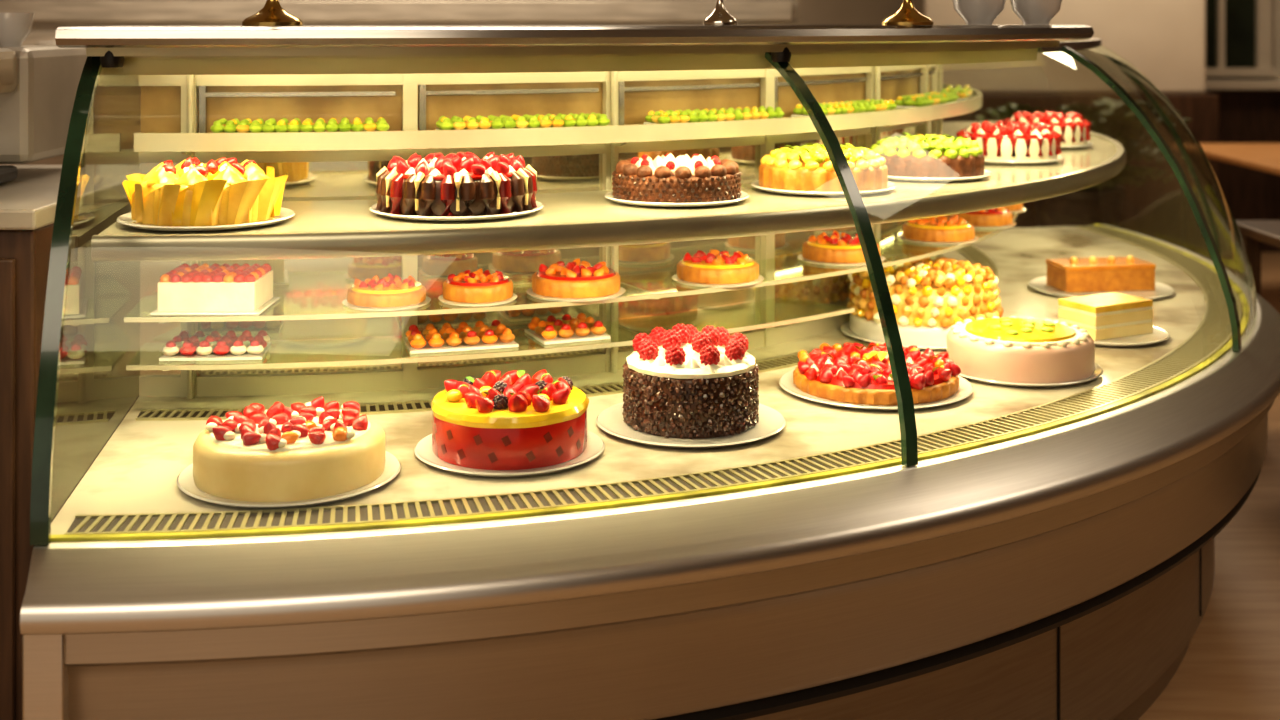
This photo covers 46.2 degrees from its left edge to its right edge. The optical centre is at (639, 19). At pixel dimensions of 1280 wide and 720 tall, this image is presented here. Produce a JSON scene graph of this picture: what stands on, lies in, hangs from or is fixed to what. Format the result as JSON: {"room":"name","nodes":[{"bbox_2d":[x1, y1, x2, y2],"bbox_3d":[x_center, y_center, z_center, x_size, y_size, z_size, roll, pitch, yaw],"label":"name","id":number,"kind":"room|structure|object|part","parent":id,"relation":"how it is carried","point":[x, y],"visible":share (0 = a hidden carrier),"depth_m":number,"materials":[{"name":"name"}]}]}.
{"room":"food shop","nodes":[
{"label":"food shop","id":0,"kind":"room"},
{"bbox_2d":[798,0,1279,78],"bbox_3d":[0.250,-0.065,9.050,9.500,2.900,0.100,0,0,0],"label":"wall","id":1,"kind":"structure","parent":0,"point":[809,11],"depth_m":9.00,"materials":[{"name":"beige paint"}]},
{"bbox_2d":[1216,0,1224,67],"bbox_3d":[3.465,-0.265,8.965,0.040,1.100,0.070,0,0,0],"label":"mullion","id":2,"kind":"object","parent":1,"relation":"attached to","point":[1220,4],"visible":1,"depth_m":8.93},
{"bbox_2d":[1205,90,1279,251],"bbox_3d":[0.250,0.900,8.975,9.500,0.970,0.050,0,0,0],"label":"trim","id":3,"kind":"structure","parent":1,"relation":"attached to","point":[1245,116],"depth_m":8.95,"materials":[{"name":"brown wood"}]},
{"bbox_2d":[1206,68,1278,76],"bbox_3d":[3.475,0.310,8.940,0.610,0.050,0.120,0,0,0],"label":"sill","id":4,"kind":"structure","parent":1,"relation":"attached to","point":[1210,72],"depth_m":8.88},
{"bbox_2d":[1206,0,1254,67],"bbox_3d":[3.465,-0.265,8.980,0.430,1.100,0.020,0,0,0],"label":"pane","id":5,"kind":"object","parent":4,"relation":"on","point":[1239,14],"visible":0.6,"depth_m":8.97,"materials":[{"name":"black glass"}]},
{"bbox_2d":[1206,79,1279,89],"bbox_3d":[0.250,0.385,8.920,9.500,0.060,0.160,0,0,0],"label":"trim","id":6,"kind":"structure","parent":1,"relation":"attached to","point":[1211,84],"depth_m":8.84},
{"bbox_2d":[1255,0,1271,67],"bbox_3d":[3.720,-0.265,8.965,0.080,1.100,0.070,0,0,0],"label":"window frame","id":7,"kind":"structure","parent":1,"relation":"attached to","point":[1263,8],"depth_m":8.93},
{"bbox_2d":[1138,252,1279,719],"bbox_3d":[0.250,1.435,3.000,9.500,0.100,12.000,0,0,0],"label":"floor","id":8,"kind":"structure","parent":0,"point":[1229,669],"depth_m":3.47,"materials":[{"name":"brown wood"}]},
{"bbox_2d":[0,165,139,719],"bbox_3d":[-1.520,0.853,2.911,1.000,1.065,0.818,0,0,0],"label":"base cabinet","id":9,"kind":"object","parent":8,"relation":"on","point":[96,390],"visible":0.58,"depth_m":2.67,"materials":[{"name":"brown wood"}]},
{"bbox_3d":[-1.305,0.845,2.542,0.490,0.880,0.015,0,0,0],"label":"door","id":10,"kind":"part","parent":9,"relation":"part of","materials":[{"name":"brown wood"}]},
{"bbox_2d":[0,165,139,229],"bbox_3d":[-1.520,0.338,2.925,1.000,0.035,0.790,0,0,0],"label":"countertop","id":11,"kind":"structure","parent":9,"relation":"on","point":[29,201],"depth_m":2.84,"materials":[{"name":"beige stone"}]},
{"bbox_2d":[0,45,87,183],"bbox_3d":[-1.550,0.188,3.000,0.700,0.265,0.560,0,0,0],"label":"espresso machine","id":12,"kind":"object","parent":11,"relation":"on","point":[39,83],"visible":0.75,"depth_m":2.98,"materials":[{"name":"grey metal"}]},
{"bbox_2d":[0,165,17,183],"bbox_3d":[-1.550,0.300,2.835,0.660,0.030,0.230,0,0,0],"label":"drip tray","id":13,"kind":"object","parent":12,"relation":"on","point":[8,173],"depth_m":2.90,"materials":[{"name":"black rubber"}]},
{"bbox_2d":[0,13,33,46],"bbox_3d":[-1.300,0.020,3.100,0.090,0.070,0.090,0,0,0],"label":"espresso cup","id":14,"kind":"object","parent":12,"relation":"on","point":[15,28],"visible":1,"depth_m":3.07,"materials":[{"name":"white ceramic"}]},
{"bbox_2d":[0,0,797,164],"bbox_3d":[-0.990,0.285,6.135,3.220,2.200,0.530,0,0,0],"label":"wall","id":15,"kind":"structure","parent":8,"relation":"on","point":[115,115],"depth_m":5.87,"materials":[{"name":"beige paint"}]},
{"bbox_3d":[-0.950,0.170,5.710,2.900,0.030,0.320,0,0,0],"label":"shelf","id":16,"kind":"object","parent":15,"relation":"attached to","visible":0},
{"bbox_2d":[36,42,55,44],"bbox_3d":[-2.200,0.120,5.700,0.180,0.070,0.180,0,0,0],"label":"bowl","id":17,"kind":"object","parent":16,"relation":"on","point":[37,43],"visible":0.11,"depth_m":5.62,"materials":[{"name":"white ceramic"}]},
{"bbox_2d":[20,24,1279,719],"bbox_3d":[0.532,0.698,3.368,1.623,1.375,3.968,0,0,38],"label":"display case","id":18,"kind":"object","parent":8,"relation":"on","point":[997,552],"visible":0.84,"depth_m":2.42,"materials":[{"name":"silver metal"}]},
{"bbox_3d":[-0.764,0.879,1.946,0.052,0.211,0.099,0,0,-9],"label":"corner post","id":19,"kind":"part","parent":18,"relation":"part of","materials":[{"name":"beige wood"}]},
{"bbox_3d":[-0.810,0.367,2.135,0.024,0.630,0.384,0,0,-9],"label":"glass post","id":20,"kind":"part","parent":18,"relation":"part of","materials":[{"name":"green glass"}]},
{"bbox_2d":[116,157,294,230],"bbox_3d":[-0.705,0.276,2.443,0.280,0.105,0.280,0,0,0],"label":"cake","id":21,"kind":"object","parent":18,"relation":"on","point":[222,193],"visible":1,"depth_m":2.36,"materials":[{"name":"food"}]},
{"bbox_2d":[150,263,279,315],"bbox_3d":[-0.735,0.465,2.605,0.185,0.068,0.150,0,0,0],"label":"cake","id":22,"kind":"object","parent":18,"relation":"on","point":[205,289],"visible":1,"depth_m":2.54,"materials":[{"name":"white food"}]},
{"bbox_2d":[159,330,271,360],"bbox_3d":[-0.741,0.569,2.634,0.174,0.031,0.122,0,0,-4],"label":"tray","id":23,"kind":"object","parent":18,"relation":"on","point":[183,347],"visible":1,"depth_m":2.59,"materials":[{"name":"food"}]},
{"bbox_2d":[242,0,302,25],"bbox_3d":[-0.600,-0.107,2.450,0.130,0.234,0.130,0,0,0],"label":"stand","id":24,"kind":"object","parent":18,"relation":"on","point":[272,13],"visible":1,"depth_m":2.42,"materials":[{"name":"gold metal"}]},
{"bbox_2d":[177,396,400,508],"bbox_3d":[-0.523,0.636,2.245,0.326,0.098,0.326,0,0,42],"label":"cheesecake","id":25,"kind":"object","parent":18,"relation":"on","point":[311,453],"visible":1,"depth_m":2.15,"materials":[{"name":"white food"}]},
{"bbox_2d":[210,117,388,132],"bbox_3d":[-0.607,0.191,2.690,0.313,0.028,0.078,0,0,-8],"label":"tray","id":26,"kind":"object","parent":18,"relation":"on","point":[221,125],"visible":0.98,"depth_m":2.66,"materials":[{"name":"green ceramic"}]},
{"bbox_2d":[342,273,430,310],"bbox_3d":[-0.447,0.478,2.648,0.155,0.044,0.155,0,0,0],"label":"tart","id":27,"kind":"object","parent":18,"relation":"on","point":[389,293],"visible":1,"depth_m":2.60,"materials":[{"name":"orange food"}]},
{"bbox_2d":[369,152,543,220],"bbox_3d":[-0.313,0.278,2.567,0.296,0.101,0.296,0,0,37],"label":"cake","id":28,"kind":"object","parent":18,"relation":"on","point":[461,186],"visible":1,"depth_m":2.47,"materials":[{"name":"red food"}]},
{"bbox_2d":[404,320,517,353],"bbox_3d":[-0.327,0.569,2.709,0.194,0.031,0.122,0,0,-17],"label":"tray","id":29,"kind":"object","parent":18,"relation":"on","point":[481,336],"visible":1,"depth_m":2.68,"materials":[{"name":"orange food"}]},
{"bbox_2d":[438,268,516,306],"bbox_3d":[-0.290,0.475,2.683,0.141,0.048,0.141,0,0,0],"label":"tart","id":30,"kind":"object","parent":18,"relation":"on","point":[466,288],"visible":1,"depth_m":2.64,"materials":[{"name":"orange food"}]},
{"bbox_2d":[126,308,854,369],"bbox_3d":[-0.224,0.588,2.808,1.399,0.008,0.312,0,0,-21],"label":"shelf","id":31,"kind":"object","parent":18,"relation":"attached to","point":[619,323],"depth_m":2.77,"materials":[{"name":"clear glass"}]},
{"bbox_2d":[414,369,604,476],"bbox_3d":[-0.206,0.625,2.377,0.300,0.119,0.300,0,0,7],"label":"cake","id":32,"kind":"object","parent":18,"relation":"on","point":[514,424],"visible":1,"depth_m":2.29,"materials":[{"name":"food"}]},
{"bbox_2d":[436,112,609,129],"bbox_3d":[-0.217,0.191,2.792,0.327,0.028,0.079,0,0,-21],"label":"tray","id":33,"kind":"object","parent":18,"relation":"on","point":[593,119],"visible":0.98,"depth_m":2.77,"materials":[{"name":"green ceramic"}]},
{"bbox_2d":[134,83,981,151],"bbox_3d":[0.257,0.213,3.522,0.773,0.032,2.855,0,0,39],"label":"shelf","id":34,"kind":"object","parent":18,"relation":"attached to","point":[625,128],"depth_m":2.78,"materials":[{"name":"beige glass"}]},
{"bbox_2d":[525,313,610,344],"bbox_3d":[-0.136,0.569,2.779,0.129,0.031,0.121,0,0,-24],"label":"tray","id":35,"kind":"object","parent":18,"relation":"on","point":[581,328],"visible":1,"depth_m":2.75,"materials":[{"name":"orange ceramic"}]},
{"bbox_2d":[124,213,1017,321],"bbox_3d":[0.297,0.503,3.497,0.866,0.008,2.991,0,0,39],"label":"shelf","id":36,"kind":"object","parent":18,"relation":"attached to","point":[330,292],"depth_m":2.81,"materials":[{"name":"clear glass"}]},
{"bbox_2d":[526,258,625,301],"bbox_3d":[-0.117,0.472,2.745,0.182,0.055,0.182,0,0,0],"label":"tart","id":37,"kind":"object","parent":18,"relation":"on","point":[575,281],"visible":1,"depth_m":2.69,"materials":[{"name":"orange food"}]},
{"bbox_2d":[91,121,1125,261],"bbox_3d":[0.413,0.344,3.422,1.126,0.038,3.382,0,0,39],"label":"display shelf","id":38,"kind":"object","parent":18,"relation":"attached to","point":[327,222],"depth_m":2.50,"materials":[{"name":"laminate"}]},
{"bbox_2d":[51,224,1248,540],"bbox_3d":[0.562,0.683,3.336,1.343,0.004,3.824,0,0,39],"label":"display shelf","id":39,"kind":"object","parent":18,"relation":"attached to","point":[131,491],"depth_m":2.44,"materials":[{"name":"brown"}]},
{"bbox_3d":[0.759,0.877,3.198,0.991,0.206,3.921,0,0,37],"label":"panel","id":40,"kind":"part","parent":18,"relation":"part of","materials":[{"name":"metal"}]},
{"bbox_2d":[604,153,748,206],"bbox_3d":[0.067,0.287,2.733,0.264,0.083,0.264,0,0,-18],"label":"cake","id":41,"kind":"object","parent":18,"relation":"on","point":[667,180],"visible":1,"depth_m":2.65,"materials":[{"name":"brown food"}]},
{"bbox_2d":[596,324,785,447],"bbox_3d":[0.086,0.602,2.536,0.320,0.165,0.320,0,0,-37],"label":"cake","id":42,"kind":"object","parent":18,"relation":"on","point":[684,386],"visible":1,"depth_m":2.45,"materials":[{"name":"brown food"}]},
{"bbox_2d":[644,106,783,123],"bbox_3d":[0.152,0.191,2.989,0.313,0.028,0.077,0,0,-35],"label":"tray","id":43,"kind":"object","parent":18,"relation":"on","point":[705,115],"visible":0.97,"depth_m":2.95,"materials":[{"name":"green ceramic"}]},
{"bbox_2d":[672,249,763,287],"bbox_3d":[0.150,0.474,2.885,0.178,0.052,0.178,0,0,0],"label":"tart","id":44,"kind":"object","parent":18,"relation":"on","point":[714,269],"visible":1,"depth_m":2.83,"materials":[{"name":"orange food"}]},
{"bbox_2d":[703,0,736,24],"bbox_3d":[0.142,-0.089,2.660,0.081,0.198,0.081,0,0,0],"label":"stand","id":45,"kind":"object","parent":18,"relation":"on","point":[719,16],"visible":1,"depth_m":2.64,"materials":[{"name":"gold metal"}]},
{"bbox_2d":[751,143,895,195],"bbox_3d":[0.355,0.285,2.908,0.280,0.088,0.280,0,0,-38],"label":"cake","id":46,"kind":"object","parent":18,"relation":"on","point":[807,169],"visible":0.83,"depth_m":2.82,"materials":[{"name":"food"}]},
{"bbox_2d":[797,230,885,265],"bbox_3d":[0.420,0.473,3.130,0.182,0.053,0.182,0,0,0],"label":"tart","id":47,"kind":"object","parent":18,"relation":"on","point":[835,249],"visible":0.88,"depth_m":3.07,"materials":[{"name":"orange food"}]},
{"bbox_3d":[0.320,0.367,2.457,0.022,0.630,0.377,0,0,-31],"label":"glass post","id":48,"kind":"part","parent":18,"relation":"part of","materials":[{"name":"green glass"}]},
{"bbox_2d":[791,99,896,116],"bbox_3d":[0.448,0.191,3.251,0.078,0.028,0.312,0,0,42],"label":"tray","id":49,"kind":"object","parent":18,"relation":"on","point":[867,105],"visible":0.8,"depth_m":3.22,"materials":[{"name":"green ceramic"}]},
{"bbox_2d":[779,342,972,409],"bbox_3d":[0.437,0.652,2.785,0.356,0.065,0.356,0,0,0],"label":"tart","id":50,"kind":"object","parent":18,"relation":"on","point":[854,376],"visible":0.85,"depth_m":2.70,"materials":[{"name":"red food"}]},
{"bbox_2d":[881,0,933,24],"bbox_3d":[0.485,-0.107,2.720,0.124,0.234,0.124,0,0,0],"label":"stand","id":51,"kind":"object","parent":18,"relation":"on","point":[907,14],"visible":0.95,"depth_m":2.69,"materials":[{"name":"gold metal"}]},
{"bbox_2d":[840,256,1002,349],"bbox_3d":[0.620,0.603,3.270,0.364,0.164,0.364,0,0,0],"label":"cake","id":52,"kind":"object","parent":18,"relation":"on","point":[929,295],"visible":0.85,"depth_m":3.15,"materials":[{"name":"yellow food"}]},
{"bbox_2d":[894,91,959,107],"bbox_3d":[0.693,0.191,3.600,0.078,0.028,0.313,0,0,28],"label":"tray","id":53,"kind":"object","parent":18,"relation":"on","point":[930,98],"visible":1,"depth_m":3.51,"materials":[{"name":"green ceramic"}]},
{"bbox_2d":[870,133,991,180],"bbox_3d":[0.600,0.285,3.150,0.272,0.088,0.272,0,0,18],"label":"cake","id":54,"kind":"object","parent":18,"relation":"on","point":[920,157],"visible":0.98,"depth_m":3.06,"materials":[{"name":"green food"}]},
{"bbox_2d":[898,215,978,244],"bbox_3d":[0.680,0.473,3.420,0.182,0.053,0.182,0,0,0],"label":"tart","id":55,"kind":"object","parent":18,"relation":"on","point":[941,230],"visible":0.85,"depth_m":3.36,"materials":[{"name":"orange food"}]},
{"bbox_2d":[940,85,971,99],"bbox_3d":[0.838,0.191,3.968,0.077,0.028,0.313,0,0,15],"label":"tray","id":56,"kind":"object","parent":18,"relation":"on","point":[965,93],"visible":0.73,"depth_m":3.87,"materials":[{"name":"green food"}]},
{"bbox_3d":[0.733,0.993,3.215,0.984,0.025,3.871,0,0,37],"label":"black trim","id":57,"kind":"part","parent":18,"relation":"part of","materials":[{"name":"brown wood"}]},
{"bbox_2d":[953,0,1005,24],"bbox_3d":[0.660,-0.025,2.920,0.110,0.070,0.110,0,0,0],"label":"bowl","id":58,"kind":"object","parent":18,"relation":"on","point":[973,12],"visible":1,"depth_m":2.89,"materials":[{"name":"white ceramic"}]},
{"bbox_2d":[946,207,1016,228],"bbox_3d":[0.830,0.473,3.670,0.178,0.052,0.178,0,0,0],"label":"tart","id":59,"kind":"object","parent":18,"relation":"on","point":[996,218],"visible":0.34,"depth_m":3.60,"materials":[{"name":"orange food"}]},
{"bbox_2d":[956,120,1064,164],"bbox_3d":[0.860,0.284,3.500,0.252,0.090,0.252,0,0,0],"label":"cake","id":60,"kind":"object","parent":18,"relation":"on","point":[1017,143],"visible":0.98,"depth_m":3.41,"materials":[{"name":"red food"}]},
{"bbox_2d":[1004,203,1026,212],"bbox_3d":[0.930,0.474,3.950,0.171,0.052,0.171,0,0,0],"label":"tart","id":61,"kind":"object","parent":18,"relation":"on","point":[1018,208],"visible":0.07,"depth_m":3.89,"materials":[{"name":"orange food"}]},
{"bbox_2d":[947,316,1102,386],"bbox_3d":[0.742,0.639,2.930,0.310,0.091,0.310,0,0,0],"label":"cake","id":62,"kind":"object","parent":18,"relation":"on","point":[1011,351],"visible":0.98,"depth_m":2.83,"materials":[{"name":"food"}]},
{"bbox_2d":[1010,0,1061,24],"bbox_3d":[0.800,-0.025,3.030,0.110,0.070,0.110,0,0,0],"label":"bowl","id":63,"kind":"object","parent":18,"relation":"on","point":[1031,12],"visible":1,"depth_m":3.00,"materials":[{"name":"white ceramic"}]},
{"bbox_2d":[1002,111,1092,148],"bbox_3d":[1.055,0.284,3.900,0.238,0.090,0.238,0,0,0],"label":"cake","id":64,"kind":"object","parent":18,"relation":"on","point":[1074,130],"visible":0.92,"depth_m":3.82,"materials":[{"name":"red food"}]},
{"bbox_2d":[1028,255,1173,299],"bbox_3d":[1.166,0.641,3.800,0.354,0.087,0.354,0,0,0],"label":"cake","id":65,"kind":"object","parent":18,"relation":"on","point":[1129,275],"visible":0.94,"depth_m":3.75,"materials":[{"name":"orange food"}]},
{"bbox_2d":[1054,292,1169,345],"bbox_3d":[1.010,0.645,3.255,0.263,0.079,0.263,0,0,0],"label":"cake","id":66,"kind":"object","parent":18,"relation":"on","point":[1113,318],"visible":0.79,"depth_m":3.21,"materials":[{"name":"yellow food"}]},
{"bbox_3d":[1.078,0.367,3.192,0.333,0.630,0.226,0,0,0],"label":"glass post","id":67,"kind":"part","parent":18,"relation":"part of","materials":[{"name":"green glass"}]},
{"bbox_3d":[1.281,0.369,3.676,0.422,0.625,1.115,0,0,19],"label":"curved glass","id":68,"kind":"part","parent":18,"relation":"part of","materials":[{"name":"clear glass"}]},
{"bbox_3d":[1.423,0.367,4.181,0.377,0.630,0.016,0,0,6],"label":"glass post","id":69,"kind":"part","parent":18,"relation":"part of","materials":[{"name":"glass"}]},
{"bbox_2d":[942,93,1218,260],"bbox_3d":[2.325,0.895,8.490,1.650,0.980,0.680,0,0,0],"label":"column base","id":70,"kind":"structure","parent":8,"relation":"on","point":[1152,209],"depth_m":8.15,"materials":[{"name":"brown wood"}]},
{"bbox_2d":[912,0,1205,93],"bbox_3d":[2.325,-0.555,8.500,1.550,1.920,0.600,0,0,0],"label":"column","id":71,"kind":"structure","parent":70,"relation":"on","point":[1165,40],"depth_m":8.20,"materials":[{"name":"beige paint"}]},
{"bbox_2d":[1173,143,1279,252],"bbox_3d":[3.200,1.010,6.900,0.900,0.750,1.700,0,0,0],"label":"cafe table","id":72,"kind":"object","parent":8,"relation":"on","point":[1265,157],"visible":0.83,"depth_m":7.47,"materials":[{"name":"orange wood"}]},
{"bbox_3d":[2.810,1.028,7.690,0.050,0.715,0.050,0,0,0],"label":"leg","id":73,"kind":"part","parent":72,"relation":"part of","materials":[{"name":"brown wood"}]},
{"bbox_2d":[1226,220,1279,295],"bbox_3d":[2.350,1.025,4.600,0.800,0.720,0.800,0,0,0],"label":"side table","id":74,"kind":"object","parent":8,"relation":"on","point":[1253,232],"visible":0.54,"depth_m":4.92,"materials":[{"name":"brown wood"}]},
{"bbox_3d":[2.010,1.042,4.940,0.050,0.685,0.050,0,0,0],"label":"leg","id":75,"kind":"part","parent":74,"relation":"part of","materials":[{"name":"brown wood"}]},
{"bbox_3d":[1.720,1.185,5.900,0.400,0.400,0.400,0,0,0],"label":"plant stand","id":76,"kind":"object","parent":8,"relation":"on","visible":0},
{"bbox_2d":[971,97,1191,227],"bbox_3d":[1.726,0.649,5.894,0.841,0.672,0.806,0,0,-25],"label":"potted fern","id":77,"kind":"object","parent":76,"relation":"on","point":[1100,203],"visible":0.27,"depth_m":5.76,"materials":[{"name":"green plant"}]}
]}

